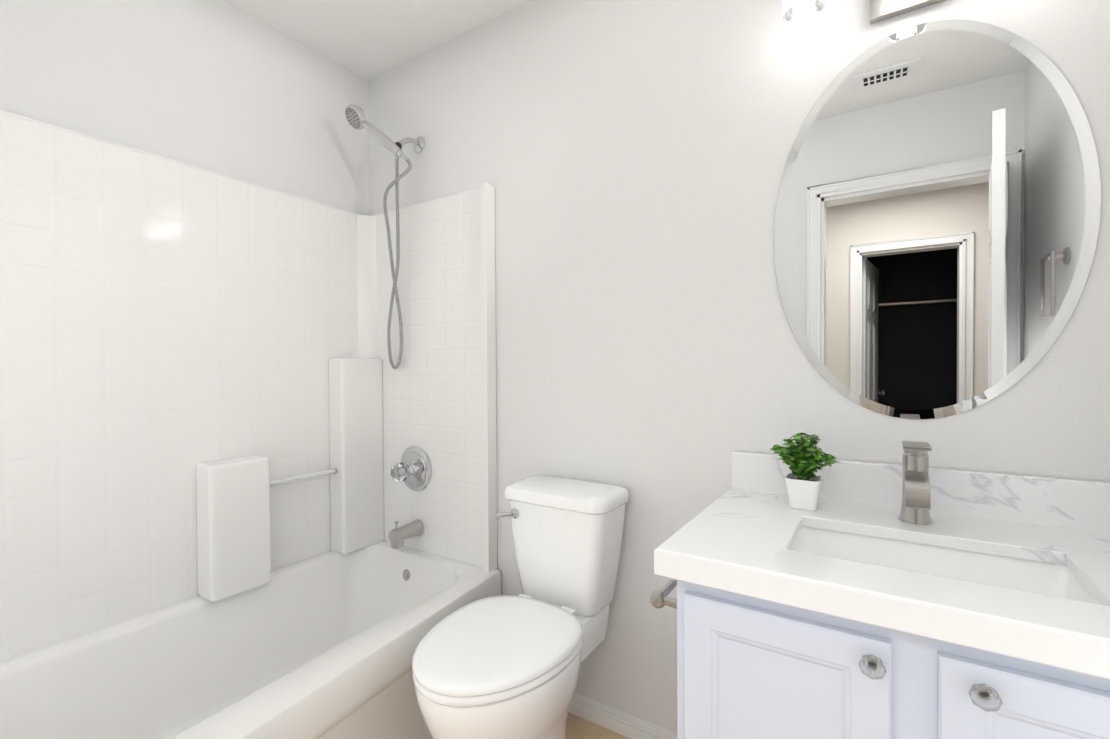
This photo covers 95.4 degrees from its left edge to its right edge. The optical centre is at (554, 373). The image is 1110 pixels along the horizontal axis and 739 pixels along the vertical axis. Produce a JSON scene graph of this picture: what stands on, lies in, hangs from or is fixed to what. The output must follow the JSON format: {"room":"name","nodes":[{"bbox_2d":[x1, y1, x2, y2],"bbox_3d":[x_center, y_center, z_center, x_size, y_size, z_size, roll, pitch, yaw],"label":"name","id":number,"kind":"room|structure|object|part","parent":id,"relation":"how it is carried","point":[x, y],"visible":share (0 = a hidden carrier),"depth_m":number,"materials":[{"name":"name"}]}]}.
{"room":"bathroom","nodes":[
{"label":"bathroom","id":0,"kind":"room"},
{"bbox_2d":[0,0,368,215],"bbox_3d":[-1.311,-0.070,1.595,0.100,2.440,1.640,0,1,33],"label":"wall","id":1,"kind":"structure","parent":0,"point":[223,87],"depth_m":1.68,"materials":[{"name":"white paint"}]},
{"bbox_2d":[224,0,531,79],"bbox_3d":[-0.526,-1.297,-0.514,3.700,0.060,4.500,0,1,33],"label":"ceiling","id":2,"kind":"structure","parent":0,"point":[367,39],"depth_m":1.87,"materials":[{"name":"white paint"}]},
{"bbox_2d":[566,712,629,738],"bbox_3d":[-0.513,1.202,-0.482,3.700,0.060,4.500,0,1,33],"label":"floor","id":3,"kind":"structure","parent":0,"point":[578,727],"depth_m":1.61,"materials":[{"name":"wood"}]},
{"bbox_2d":[0,110,500,738],"bbox_3d":[-0.859,0.236,1.380,0.888,1.827,1.514,0,1,33],"label":"bathtub","id":4,"kind":"object","parent":3,"relation":"on","point":[248,480],"visible":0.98,"depth_m":1.62,"materials":[{"name":"white plastic"}]},
{"bbox_3d":[-0.592,0.625,2.004,0.066,0.103,0.132,0,1,33],"label":"spout","id":5,"kind":"part","parent":4,"relation":"part of","materials":[{"name":"silver metal"}]},
{"bbox_2d":[412,476,628,738],"bbox_3d":[-0.092,0.749,1.380,0.380,0.795,0.676,0,1,33],"label":"toilet","id":6,"kind":"object","parent":3,"relation":"on","point":[502,667],"visible":1,"depth_m":1.33,"materials":[{"name":"white ceramic"}]},
{"bbox_3d":[-0.148,0.686,1.289,0.376,0.047,0.465,0,1,33],"label":"seat","id":7,"kind":"part","parent":6,"relation":"part of","materials":[{"name":"white plastic"}]},
{"bbox_3d":[-0.149,0.434,1.566,0.080,0.035,0.028,0,1,33],"label":"lever","id":8,"kind":"part","parent":6,"relation":"part of","materials":[{"name":"silver metal"}]},
{"bbox_2d":[649,441,1109,738],"bbox_3d":[0.681,0.648,0.940,0.907,0.995,0.590,0,1,33],"label":"bathroom vanity","id":9,"kind":"object","parent":3,"relation":"on","point":[914,595],"visible":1,"depth_m":0.85,"materials":[{"name":"white paint"}]},
{"bbox_3d":[0.369,0.707,0.839,0.314,0.617,0.018,0,1,33],"label":"door","id":10,"kind":"part","parent":9,"relation":"part of","materials":[{"name":"white paint"}]},
{"bbox_2d":[770,433,839,510],"bbox_3d":[0.586,0.227,1.187,0.152,0.175,0.116,0,1,33],"label":"plant","id":11,"kind":"object","parent":9,"relation":"on","point":[803,481],"visible":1,"depth_m":1.17,"materials":[{"name":"green plant"}]},
{"bbox_3d":[0.587,0.279,1.191,0.077,0.070,0.077,0,1,33],"label":"pot","id":12,"kind":"part","parent":11,"relation":"part of","materials":[{"name":"white ceramic"}]},
{"bbox_3d":[0.467,0.429,0.742,0.035,0.035,0.032,0,1,33],"label":"knob","id":13,"kind":"part","parent":9,"relation":"part of","materials":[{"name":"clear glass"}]},
{"bbox_2d":[898,441,932,524],"bbox_3d":[0.764,0.232,1.069,0.060,0.167,0.092,0,1,33],"label":"faucet","id":14,"kind":"object","parent":9,"relation":"on","point":[915,457],"depth_m":1.06,"materials":[{"name":"silver metal"}]},
{"bbox_3d":[0.746,0.238,1.040,0.043,0.065,0.067,0,1,33],"label":"spout","id":15,"kind":"part","parent":9,"relation":"part of","materials":[{"name":"silver metal"}]},
{"bbox_2d":[791,526,1100,604],"bbox_3d":[0.662,0.411,0.907,0.470,0.140,0.290,0,1,33],"label":"basin","id":16,"kind":"object","parent":9,"relation":"in","point":[1048,575],"depth_m":0.98,"materials":[{"name":"white ceramic"}]},
{"bbox_3d":[0.574,0.430,0.673,0.035,0.035,0.032,0,1,33],"label":"knob","id":17,"kind":"part","parent":9,"relation":"part of","materials":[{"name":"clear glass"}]},
{"bbox_3d":[0.680,0.708,0.638,0.314,0.617,0.018,0,1,33],"label":"door","id":18,"kind":"part","parent":9,"relation":"part of","materials":[{"name":"white paint"}]},
{"bbox_2d":[368,0,1109,732],"bbox_3d":[0.228,-0.079,1.637,2.640,2.440,0.100,0,1,33],"label":"wall","id":19,"kind":"structure","parent":0,"point":[628,158],"depth_m":1.52,"materials":[{"name":"white paint"}]},
{"bbox_2d":[345,104,424,368],"bbox_3d":[-0.664,-0.527,1.998,0.234,1.020,0.245,0,1,33],"label":"shower","id":20,"kind":"object","parent":19,"relation":"attached to","point":[355,115],"visible":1,"depth_m":1.98,"materials":[{"name":"silver metal"}]},
{"bbox_2d":[568,692,676,738],"bbox_3d":[0.176,1.108,1.623,0.825,0.068,0.014,0,1,33],"label":"baseboard","id":21,"kind":"structure","parent":19,"relation":"attached to","point":[612,719],"depth_m":1.61,"materials":[{"name":"white paint"}]},
{"bbox_2d":[783,0,944,23],"bbox_3d":[0.788,-0.924,1.122,0.540,0.162,0.132,0,1,33],"label":"sconce","id":22,"kind":"object","parent":19,"relation":"attached to","point":[798,11],"visible":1,"depth_m":1.20,"materials":[{"name":"silver metal"}]},
{"bbox_2d":[774,19,1100,418],"bbox_3d":[0.837,-0.350,1.176,0.610,0.914,0.004,0,1,33],"label":"mirror","id":23,"kind":"object","parent":19,"relation":"attached to","point":[937,218],"visible":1,"depth_m":1.15,"materials":[{"name":"clear glass"}]}
]}

